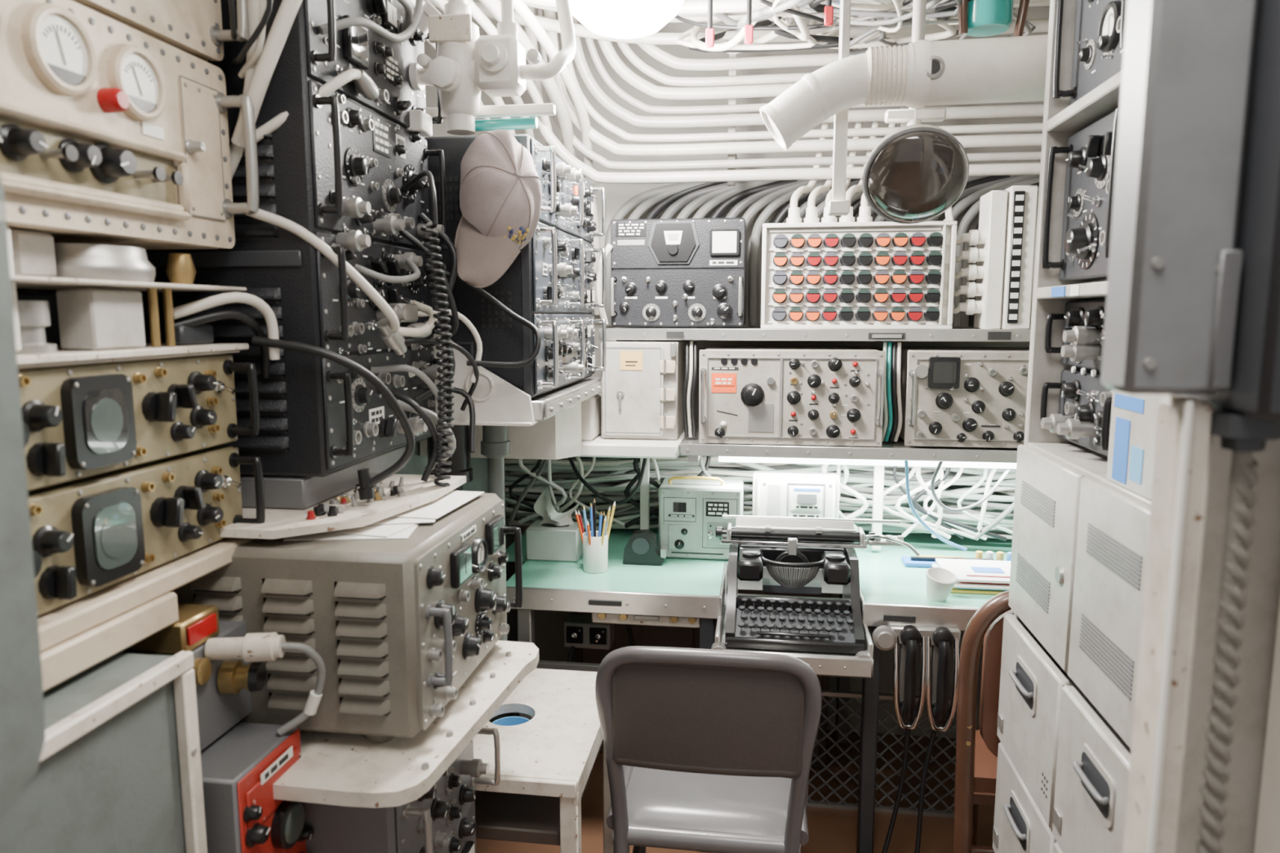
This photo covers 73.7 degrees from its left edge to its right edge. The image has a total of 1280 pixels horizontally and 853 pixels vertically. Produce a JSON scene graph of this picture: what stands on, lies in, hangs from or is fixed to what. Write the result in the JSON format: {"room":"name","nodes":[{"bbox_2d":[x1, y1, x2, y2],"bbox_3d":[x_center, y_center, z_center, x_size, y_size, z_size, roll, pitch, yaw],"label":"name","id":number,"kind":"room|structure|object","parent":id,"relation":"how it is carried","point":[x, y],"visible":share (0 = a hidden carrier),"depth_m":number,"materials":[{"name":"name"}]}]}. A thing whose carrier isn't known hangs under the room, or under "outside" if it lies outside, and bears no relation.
{"room":"submarine radio room","nodes":[
{"label":"submarine radio room","id":0,"kind":"room"},
{"bbox_2d":[228,0,422,178],"bbox_3d":[-0.477,-0.782,1.542,0.425,0.757,0.913,1,8,8],"label":"cables","id":1,"kind":"object","parent":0,"point":[259,68],"depth_m":1.28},
{"bbox_2d":[413,0,581,28],"bbox_3d":[0.131,-1.165,1.152,2.600,0.050,3.800,1,8,8],"label":"ceiling","id":2,"kind":"structure","parent":0,"point":[495,22],"depth_m":2.86,"materials":[{"name":"paint"}]},
{"bbox_2d":[568,0,684,38],"bbox_3d":[-0.036,-1.065,1.922,0.350,0.350,0.350,1,8,8],"label":"lamp","id":3,"kind":"object","parent":2,"relation":"attached to","point":[617,19],"depth_m":1.89,"materials":[{"name":"white plastic"}]},
{"bbox_2d":[408,0,1050,315],"bbox_3d":[0.286,-0.656,1.537,2.163,0.905,2.668,1,8,8],"label":"overhead conduit bundle","id":4,"kind":"object","parent":2,"relation":"attached to","point":[696,11],"visible":0.2,"depth_m":2.36,"materials":[{"name":"white metal"}]},
{"bbox_2d":[407,0,575,136],"bbox_3d":[-0.330,-0.884,1.655,0.404,0.600,0.187,0,8,-3],"label":"valve","id":5,"kind":"object","parent":4,"relation":"attached to","point":[466,64],"visible":0.87,"depth_m":1.66,"materials":[{"name":"white paint"}]},
{"bbox_2d":[454,128,542,288],"bbox_3d":[-0.277,-0.449,1.724,0.166,0.336,0.154,-7,10,-43],"label":"baseball cap","id":6,"kind":"object","parent":5,"relation":"hanging from","point":[500,192],"visible":0.99,"depth_m":1.69,"materials":[{"name":"beige fabric"}]},
{"bbox_2d":[862,0,968,223],"bbox_3d":[0.604,-0.830,1.845,0.225,0.757,0.168,1,8,8],"label":"round mirror","id":7,"kind":"object","parent":4,"relation":"hanging from","point":[917,172],"visible":1,"depth_m":1.84,"materials":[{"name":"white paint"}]},
{"bbox_2d":[674,0,1035,54],"bbox_3d":[0.599,-1.058,2.180,1.260,0.288,0.779,1,8,8],"label":"wiring","id":8,"kind":"object","parent":2,"relation":"attached to","point":[896,16],"depth_m":2.09,"materials":[{"name":"white plastic"}]},
{"bbox_2d":[759,0,1048,215],"bbox_3d":[0.830,-0.827,1.760,1.152,0.740,0.133,1,8,8],"label":"ventilation duct","id":9,"kind":"object","parent":2,"relation":"hanging from","point":[920,73],"visible":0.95,"depth_m":1.77,"materials":[{"name":"white metal"}]},
{"bbox_2d":[958,0,1029,36],"bbox_3d":[0.782,-1.045,1.891,0.150,0.382,0.104,1,8,8],"label":"cylinder","id":10,"kind":"object","parent":2,"relation":"attached to","point":[976,18],"visible":0.95,"depth_m":1.88,"materials":[{"name":"metal"}]},
{"bbox_2d":[1171,0,1279,452],"bbox_3d":[0.536,-0.514,0.646,0.135,1.070,0.150,1,8,8],"label":"steel column","id":11,"kind":"structure","parent":2,"relation":"attached to","point":[1246,415],"depth_m":0.65,"materials":[{"name":"grey metal"}]},
{"bbox_2d":[1100,0,1257,395],"bbox_3d":[0.438,-0.358,0.674,0.076,0.665,0.066,1,8,8],"label":"electrical box","id":12,"kind":"object","parent":11,"relation":"attached to","point":[1175,264],"visible":1,"depth_m":0.67,"materials":[{"name":"metal"}]},
{"bbox_2d":[1195,450,1258,852],"bbox_3d":[0.498,0.703,0.791,0.021,1.380,0.021,1,8,8],"label":"rope","id":13,"kind":"object","parent":11,"relation":"hanging from","point":[1243,477],"visible":1,"depth_m":0.72,"materials":[{"name":"grey fabric"}]},
{"bbox_2d":[475,729,995,852],"bbox_3d":[0.131,1.343,1.482,2.600,0.050,3.800,1,8,8],"label":"floor","id":14,"kind":"structure","parent":0,"point":[830,830],"depth_m":2.56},
{"bbox_2d":[0,650,207,852],"bbox_3d":[-0.807,0.839,0.986,0.440,1.078,0.395,1,8,8],"label":"metal cabinet","id":15,"kind":"object","parent":14,"relation":"on","point":[119,771],"visible":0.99,"depth_m":0.98,"materials":[{"name":"grey metal"}]},
{"bbox_2d":[17,350,253,692],"bbox_3d":[-0.819,0.091,1.111,0.375,0.360,0.650,1,8,8],"label":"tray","id":16,"kind":"object","parent":15,"relation":"on","point":[75,637],"visible":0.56,"depth_m":1.06,"materials":[{"name":"white paint"}]},
{"bbox_2d":[6,226,279,377],"bbox_3d":[-0.804,-0.140,1.079,0.404,0.200,0.642,1,8,8],"label":"shelf","id":17,"kind":"object","parent":16,"relation":"on","point":[95,312],"visible":0.95,"depth_m":1.08,"materials":[{"name":"white metal"}]},
{"bbox_2d":[0,0,259,249],"bbox_3d":[-0.814,-0.372,1.039,0.402,0.266,0.590,1,8,8],"label":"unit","id":18,"kind":"object","parent":17,"relation":"on","point":[112,132],"visible":0.98,"depth_m":1.06,"materials":[{"name":"paint"}]},
{"bbox_2d":[71,0,248,62],"bbox_3d":[-0.814,-0.635,1.005,0.401,0.244,0.590,1,8,8],"label":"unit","id":19,"kind":"object","parent":18,"relation":"on","point":[193,27],"visible":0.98,"depth_m":1.20,"materials":[{"name":"paint"}]},
{"bbox_2d":[27,445,265,616],"bbox_3d":[-0.809,0.132,1.089,0.383,0.138,0.560,1,8,8],"label":"khaki oscilloscope","id":20,"kind":"object","parent":16,"relation":"in","point":[91,535],"visible":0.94,"depth_m":1.09,"materials":[{"name":"paint"}]},
{"bbox_2d":[17,353,259,491],"bbox_3d":[-0.809,-0.011,1.071,0.383,0.138,0.560,1,8,8],"label":"khaki oscilloscope","id":21,"kind":"object","parent":20,"relation":"on","point":[79,421],"visible":0.97,"depth_m":1.08,"materials":[{"name":"paint"}]},
{"bbox_2d":[303,727,501,852],"bbox_3d":[-0.539,0.908,1.530,0.513,0.800,0.360,1,8,8],"label":"receiver","id":22,"kind":"object","parent":14,"relation":"on","point":[442,820],"visible":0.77,"depth_m":1.34,"materials":[{"name":"metal"}]},
{"bbox_2d":[272,640,538,808],"bbox_3d":[-0.591,0.474,1.514,0.730,0.028,0.595,1,8,8],"label":"shelf board","id":23,"kind":"object","parent":22,"relation":"on","point":[337,769],"visible":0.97,"depth_m":1.29,"materials":[{"name":"white paint"}]},
{"bbox_2d":[169,493,522,743],"bbox_3d":[-0.520,0.310,1.510,0.524,0.310,0.469,1,8,8],"label":"receiver","id":24,"kind":"object","parent":23,"relation":"on","point":[397,627],"visible":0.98,"depth_m":1.29,"materials":[{"name":"metal"}]},
{"bbox_2d":[220,446,466,538],"bbox_3d":[-0.658,0.098,1.563,0.570,0.067,0.540,1,8,8],"label":"shelf","id":25,"kind":"object","parent":24,"relation":"on","point":[288,499],"visible":0.39,"depth_m":1.42,"materials":[{"name":"white metal"}]},
{"bbox_2d":[139,0,452,477],"bbox_3d":[-0.670,-0.379,1.593,0.500,0.865,0.490,1,8,8],"label":"rack","id":26,"kind":"object","parent":25,"relation":"on","point":[338,166],"visible":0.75,"depth_m":1.39,"materials":[{"name":"metal"}]},
{"bbox_2d":[245,208,541,500],"bbox_3d":[-0.430,-0.150,1.567,0.228,0.522,0.595,4,8,25],"label":"wiring","id":27,"kind":"object","parent":26,"relation":"attached to","point":[391,334],"visible":0.86,"depth_m":1.53,"materials":[{"name":"black rubber"}]},
{"bbox_2d":[401,169,454,486],"bbox_3d":[-0.414,-0.172,1.613,0.054,0.610,0.177,-7,10,-42],"label":"cord","id":28,"kind":"object","parent":26,"relation":"hanging from","point":[436,249],"visible":0.95,"depth_m":1.56,"materials":[{"name":"black rubber"}]},
{"bbox_2d":[306,476,405,519],"bbox_3d":[-0.478,0.121,1.483,0.105,0.021,0.289,1,8,8],"label":"connector","id":29,"kind":"object","parent":25,"relation":"on","point":[321,509],"visible":0.88,"depth_m":1.47,"materials":[{"name":"metal"}]},
{"bbox_2d":[283,490,484,540],"bbox_3d":[-0.451,0.151,1.498,0.252,0.008,0.370,1,8,8],"label":"paper sheets","id":30,"kind":"object","parent":24,"relation":"on","point":[400,526],"visible":0.43,"depth_m":1.42,"materials":[{"name":"white paper"}]},
{"bbox_2d":[473,668,613,852],"bbox_3d":[-0.311,0.953,1.972,0.455,0.604,0.520,1,8,8],"label":"table","id":31,"kind":"object","parent":14,"relation":"on","point":[548,760],"visible":0.56,"depth_m":1.80,"materials":[{"name":"white paint"}]},
{"bbox_2d":[426,424,510,640],"bbox_3d":[-0.405,0.298,2.046,0.196,0.650,0.109,-1,8,-10],"label":"pipe","id":32,"kind":"object","parent":31,"relation":"on","point":[495,444],"visible":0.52,"depth_m":2.00,"materials":[{"name":"grey metal"}]},
{"bbox_2d":[595,645,822,852],"bbox_3d":[0.157,0.837,1.923,0.458,0.843,0.497,1,8,8],"label":"office chair","id":33,"kind":"object","parent":14,"relation":"on","point":[707,750],"visible":1,"depth_m":1.73,"materials":[{"name":"grey metal"}]},
{"bbox_2d":[506,524,1012,852],"bbox_3d":[0.498,0.792,2.592,1.900,0.753,0.937,1,8,8],"label":"desk","id":34,"kind":"object","parent":14,"relation":"on","point":[685,593],"visible":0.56,"depth_m":2.34,"materials":[{"name":"metal"}]},
{"bbox_2d":[525,487,584,561],"bbox_3d":[-0.262,0.302,2.650,0.160,0.208,0.112,1,8,8],"label":"tissue box","id":35,"kind":"object","parent":34,"relation":"on","point":[557,537],"visible":0.99,"depth_m":2.61,"materials":[{"name":"cardboard"}]},
{"bbox_2d":[575,498,615,573],"bbox_3d":[-0.129,0.320,2.505,0.116,0.209,0.101,1,8,8],"label":"pencil cup","id":36,"kind":"object","parent":34,"relation":"on","point":[595,543],"visible":1,"depth_m":2.48,"materials":[{"name":"white paint"}]},
{"bbox_2d":[563,613,635,662],"bbox_3d":[-0.089,0.709,2.544,0.271,0.342,0.119,0,8,2],"label":"junction box","id":37,"kind":"object","parent":34,"relation":"attached to","point":[580,631],"visible":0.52,"depth_m":2.51,"materials":[{"name":"metal"}]},
{"bbox_2d":[622,528,666,565],"bbox_3d":[0.015,0.365,2.585,0.130,0.098,0.054,1,8,8],"label":"loudspeaker","id":38,"kind":"object","parent":34,"relation":"on","point":[641,548],"visible":1,"depth_m":2.56,"materials":[{"name":"grey paint"}]},
{"bbox_2d":[658,475,743,559],"bbox_3d":[0.193,0.276,2.673,0.255,0.250,0.189,1,8,8],"label":"electronic device","id":39,"kind":"object","parent":34,"relation":"on","point":[691,508],"visible":0.78,"depth_m":2.61,"materials":[{"name":"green metal"}]},
{"bbox_2d":[504,452,1016,550],"bbox_3d":[0.417,0.203,2.842,2.055,0.336,0.246,1,8,8],"label":"cable bundle","id":40,"kind":"object","parent":34,"relation":"on","point":[887,500],"visible":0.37,"depth_m":2.79,"materials":[{"name":"white paint"}]},
{"bbox_2d":[752,471,839,518],"bbox_3d":[0.484,0.274,2.661,0.265,0.258,0.070,1,8,8],"label":"box","id":41,"kind":"object","parent":34,"relation":"on","point":[775,493],"visible":0.69,"depth_m":2.63,"materials":[{"name":"white metal"}]},
{"bbox_2d":[715,515,919,654],"bbox_3d":[0.471,0.413,2.284,0.549,0.261,0.360,1,8,8],"label":"typewriter","id":42,"kind":"object","parent":34,"relation":"on","point":[816,625],"visible":1,"depth_m":2.28,"materials":[{"name":"grey paint"}]},
{"bbox_2d":[872,625,960,852],"bbox_3d":[0.624,0.872,2.153,0.406,0.703,0.176,-6,10,-40],"label":"telephone handset","id":43,"kind":"object","parent":34,"relation":"hanging from","point":[934,677],"visible":0.98,"depth_m":2.18,"materials":[{"name":"plastic"}]},
{"bbox_2d":[925,567,957,601],"bbox_3d":[0.794,0.423,2.249,0.079,0.086,0.079,1,8,8],"label":"paper cup","id":44,"kind":"object","parent":34,"relation":"on","point":[940,582],"visible":1,"depth_m":2.24,"materials":[{"name":"white paper"}]},
{"bbox_2d":[901,550,1011,567],"bbox_3d":[0.965,0.396,2.558,0.340,0.046,0.070,1,8,8],"label":"tray","id":45,"kind":"object","parent":34,"relation":"on","point":[922,561],"visible":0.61,"depth_m":2.55,"materials":[{"name":"plastic"}]},
{"bbox_2d":[931,558,1010,595],"bbox_3d":[0.997,0.420,2.391,0.310,0.040,0.214,1,8,8],"label":"magazine stack","id":46,"kind":"object","parent":34,"relation":"on","point":[974,576],"visible":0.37,"depth_m":2.35,"materials":[{"name":"paper"}]},
{"bbox_2d":[805,689,977,817],"bbox_3d":[0.749,0.988,2.573,0.490,0.374,0.015,1,8,8],"label":"grate","id":47,"kind":"object","parent":14,"relation":"on","point":[809,802],"visible":0.53,"depth_m":2.58,"materials":[{"name":"black metal"}]},
{"bbox_2d":[952,590,1013,852],"bbox_3d":[0.947,0.782,2.004,0.460,0.927,0.317,1,8,8],"label":"wooden armchair","id":48,"kind":"object","parent":14,"relation":"on","point":[976,751],"visible":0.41,"depth_m":1.88,"materials":[{"name":"brown wood"}]},
{"bbox_2d":[992,0,1168,852],"bbox_3d":[0.992,0.091,1.374,0.592,2.460,0.710,1,8,8],"label":"equipment rack","id":49,"kind":"object","parent":14,"relation":"on","point":[1085,463],"visible":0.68,"depth_m":1.51,"materials":[{"name":"white metal"}]},
{"bbox_2d":[1123,395,1215,852],"bbox_3d":[0.462,0.685,0.811,0.028,1.430,0.056,1,8,8],"label":"post","id":50,"kind":"object","parent":14,"relation":"on","point":[1184,439],"visible":1,"depth_m":0.73,"materials":[{"name":"white metal"}]},
{"bbox_2d":[1168,394,1279,852],"bbox_3d":[0.637,0.175,0.737,0.255,2.460,0.260,1,8,8],"label":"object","id":51,"kind":"structure","parent":14,"relation":"on","point":[1251,824],"depth_m":0.82,"materials":[{"name":"metal"}]},
{"bbox_3d":[-0.647,1.140,1.306,0.280,0.399,0.160,1,8,8],"label":"stand","id":52,"kind":"object","parent":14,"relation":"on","visible":0},
{"bbox_2d":[200,722,313,852],"bbox_3d":[-0.642,0.699,1.258,0.287,0.485,0.160,1,8,8],"label":"electrical box","id":53,"kind":"object","parent":52,"relation":"on","point":[240,769],"visible":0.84,"depth_m":1.19,"materials":[{"name":"red metal"}]},
{"bbox_2d":[118,603,325,751],"bbox_3d":[-0.604,0.357,1.233,0.276,0.200,0.160,1,8,8],"label":"connector","id":54,"kind":"object","parent":53,"relation":"on","point":[223,651],"visible":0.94,"depth_m":1.21,"materials":[{"name":"grey metal"}]},
{"bbox_2d":[423,5,1049,738],"bbox_3d":[0.375,-0.137,3.035,2.400,2.480,0.100,1,8,8],"label":"wall","id":55,"kind":"structure","parent":0,"point":[548,625],"depth_m":2.92,"materials":[{"name":"paint"}]},
{"bbox_2d":[419,392,692,459],"bbox_3d":[-0.186,-0.018,2.596,0.635,0.167,0.950,1,8,8],"label":"shelf","id":56,"kind":"object","parent":55,"relation":"attached to","point":[576,430],"visible":0.27,"depth_m":2.35,"materials":[{"name":"metal"}]},
{"bbox_2d":[531,377,601,421],"bbox_3d":[-0.301,-0.081,2.222,0.307,0.044,0.700,1,8,8],"label":"tray","id":57,"kind":"object","parent":56,"relation":"on","point":[545,406],"visible":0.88,"depth_m":2.06,"materials":[{"name":"metal"}]},
{"bbox_2d":[431,333,537,426],"bbox_3d":[-0.376,-0.110,1.859,0.298,0.208,0.060,1,8,8],"label":"bracket","id":58,"kind":"object","parent":57,"relation":"on","point":[497,402],"visible":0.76,"depth_m":1.84,"materials":[{"name":"metal"}]},
{"bbox_2d":[424,133,606,398],"bbox_3d":[-0.292,-0.383,2.166,0.326,0.557,0.679,1,8,8],"label":"equipment rack","id":59,"kind":"object","parent":57,"relation":"on","point":[548,284],"visible":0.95,"depth_m":1.87,"materials":[{"name":"metal"}]},
{"bbox_2d":[600,340,686,439],"bbox_3d":[0.016,-0.121,2.619,0.225,0.284,0.322,1,8,8],"label":"metal box","id":60,"kind":"object","parent":56,"relation":"on","point":[642,381],"visible":0.99,"depth_m":2.47,"materials":[{"name":"metal"}]},
{"bbox_2d":[524,6,1044,186],"bbox_3d":[0.597,-1.043,2.611,1.857,0.586,0.437,1,8,8],"label":"pipe","id":61,"kind":"object","parent":55,"relation":"attached to","point":[713,88],"depth_m":2.58,"materials":[{"name":"white metal"}]},
{"bbox_2d":[599,327,1031,342],"bbox_3d":[0.618,-0.282,2.661,1.420,0.054,0.530,1,8,8],"label":"shelf","id":62,"kind":"object","parent":55,"relation":"attached to","point":[955,334],"visible":0.77,"depth_m":2.42,"materials":[{"name":"metal"}]},
{"bbox_2d":[595,217,746,327],"bbox_3d":[0.108,-0.467,2.639,0.430,0.313,0.386,1,8,8],"label":"receiver","id":63,"kind":"object","parent":62,"relation":"on","point":[666,273],"visible":1,"depth_m":2.49,"materials":[{"name":"metal"}]},
{"bbox_2d":[760,121,957,328],"bbox_3d":[0.629,-0.614,2.512,0.530,0.645,0.275,1,8,8],"label":"switch panel","id":64,"kind":"object","parent":62,"relation":"on","point":[846,273],"visible":0.91,"depth_m":2.41,"materials":[{"name":"white paint"}]},
{"bbox_2d":[943,185,1038,328],"bbox_3d":[0.989,-0.489,2.437,0.202,0.418,0.225,1,8,8],"label":"strip","id":65,"kind":"object","parent":62,"relation":"on","point":[1005,238],"visible":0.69,"depth_m":2.35,"materials":[{"name":"white paint"}]},
{"bbox_2d":[604,174,1039,326],"bbox_3d":[0.661,-0.585,2.814,1.588,0.505,0.053,1,8,8],"label":"cables","id":66,"kind":"object","parent":55,"relation":"attached to","point":[775,193],"visible":0.37,"depth_m":2.82,"materials":[{"name":"black rubber"}]},
{"bbox_2d":[680,419,1017,462],"bbox_3d":[0.737,0.048,2.649,1.170,0.054,0.606,1,8,8],"label":"shelf","id":67,"kind":"object","parent":55,"relation":"attached to","point":[691,446],"visible":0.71,"depth_m":2.38,"materials":[{"name":"metal"}]},
{"bbox_2d":[682,341,697,437],"bbox_3d":[0.146,-0.106,2.490,0.041,0.284,0.051,1,8,8],"label":"vertical cable","id":68,"kind":"object","parent":67,"relation":"on","point":[687,371],"visible":1,"depth_m":2.48,"materials":[{"name":"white rubber"}]},
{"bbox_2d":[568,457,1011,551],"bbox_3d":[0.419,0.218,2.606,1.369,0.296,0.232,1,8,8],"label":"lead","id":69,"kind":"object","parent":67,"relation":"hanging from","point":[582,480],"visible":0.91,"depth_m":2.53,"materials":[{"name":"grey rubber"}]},
{"bbox_2d":[698,345,885,446],"bbox_3d":[0.441,-0.099,2.536,0.510,0.266,0.391,1,8,8],"label":"control unit","id":70,"kind":"object","parent":67,"relation":"on","point":[768,395],"visible":1,"depth_m":2.39,"materials":[{"name":"metal"}]},
{"bbox_2d":[718,456,1016,468],"bbox_3d":[0.707,0.093,2.550,1.000,0.047,0.060,1,8,8],"label":"lamp","id":71,"kind":"object","parent":67,"relation":"attached to","point":[721,459],"visible":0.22,"depth_m":2.55,"materials":[{"name":"white paint"}]},
{"bbox_2d":[882,342,902,441],"bbox_3d":[0.712,-0.095,2.412,0.060,0.284,0.052,1,8,8],"label":"vertical cable","id":72,"kind":"object","parent":67,"relation":"on","point":[885,344],"visible":0.94,"depth_m":2.40,"materials":[{"name":"teal rubber"}]},
{"bbox_2d":[891,346,1029,448],"bbox_3d":[0.981,-0.091,2.461,0.460,0.262,0.392,1,8,8],"label":"control panel","id":73,"kind":"object","parent":67,"relation":"on","point":[955,397],"visible":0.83,"depth_m":2.32,"materials":[{"name":"metal"}]},
{"bbox_3d":[-1.113,0.073,1.441,0.100,2.480,3.700,1,8,8],"label":"wall","id":74,"kind":"structure","parent":0,"visible":0},
{"bbox_2d":[0,173,45,808],"bbox_3d":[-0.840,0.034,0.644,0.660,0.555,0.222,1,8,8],"label":"door frame","id":75,"kind":"object","parent":74,"relation":"attached to","point":[22,719],"visible":1,"depth_m":0.70,"materials":[{"name":"grey metal"}]}
]}

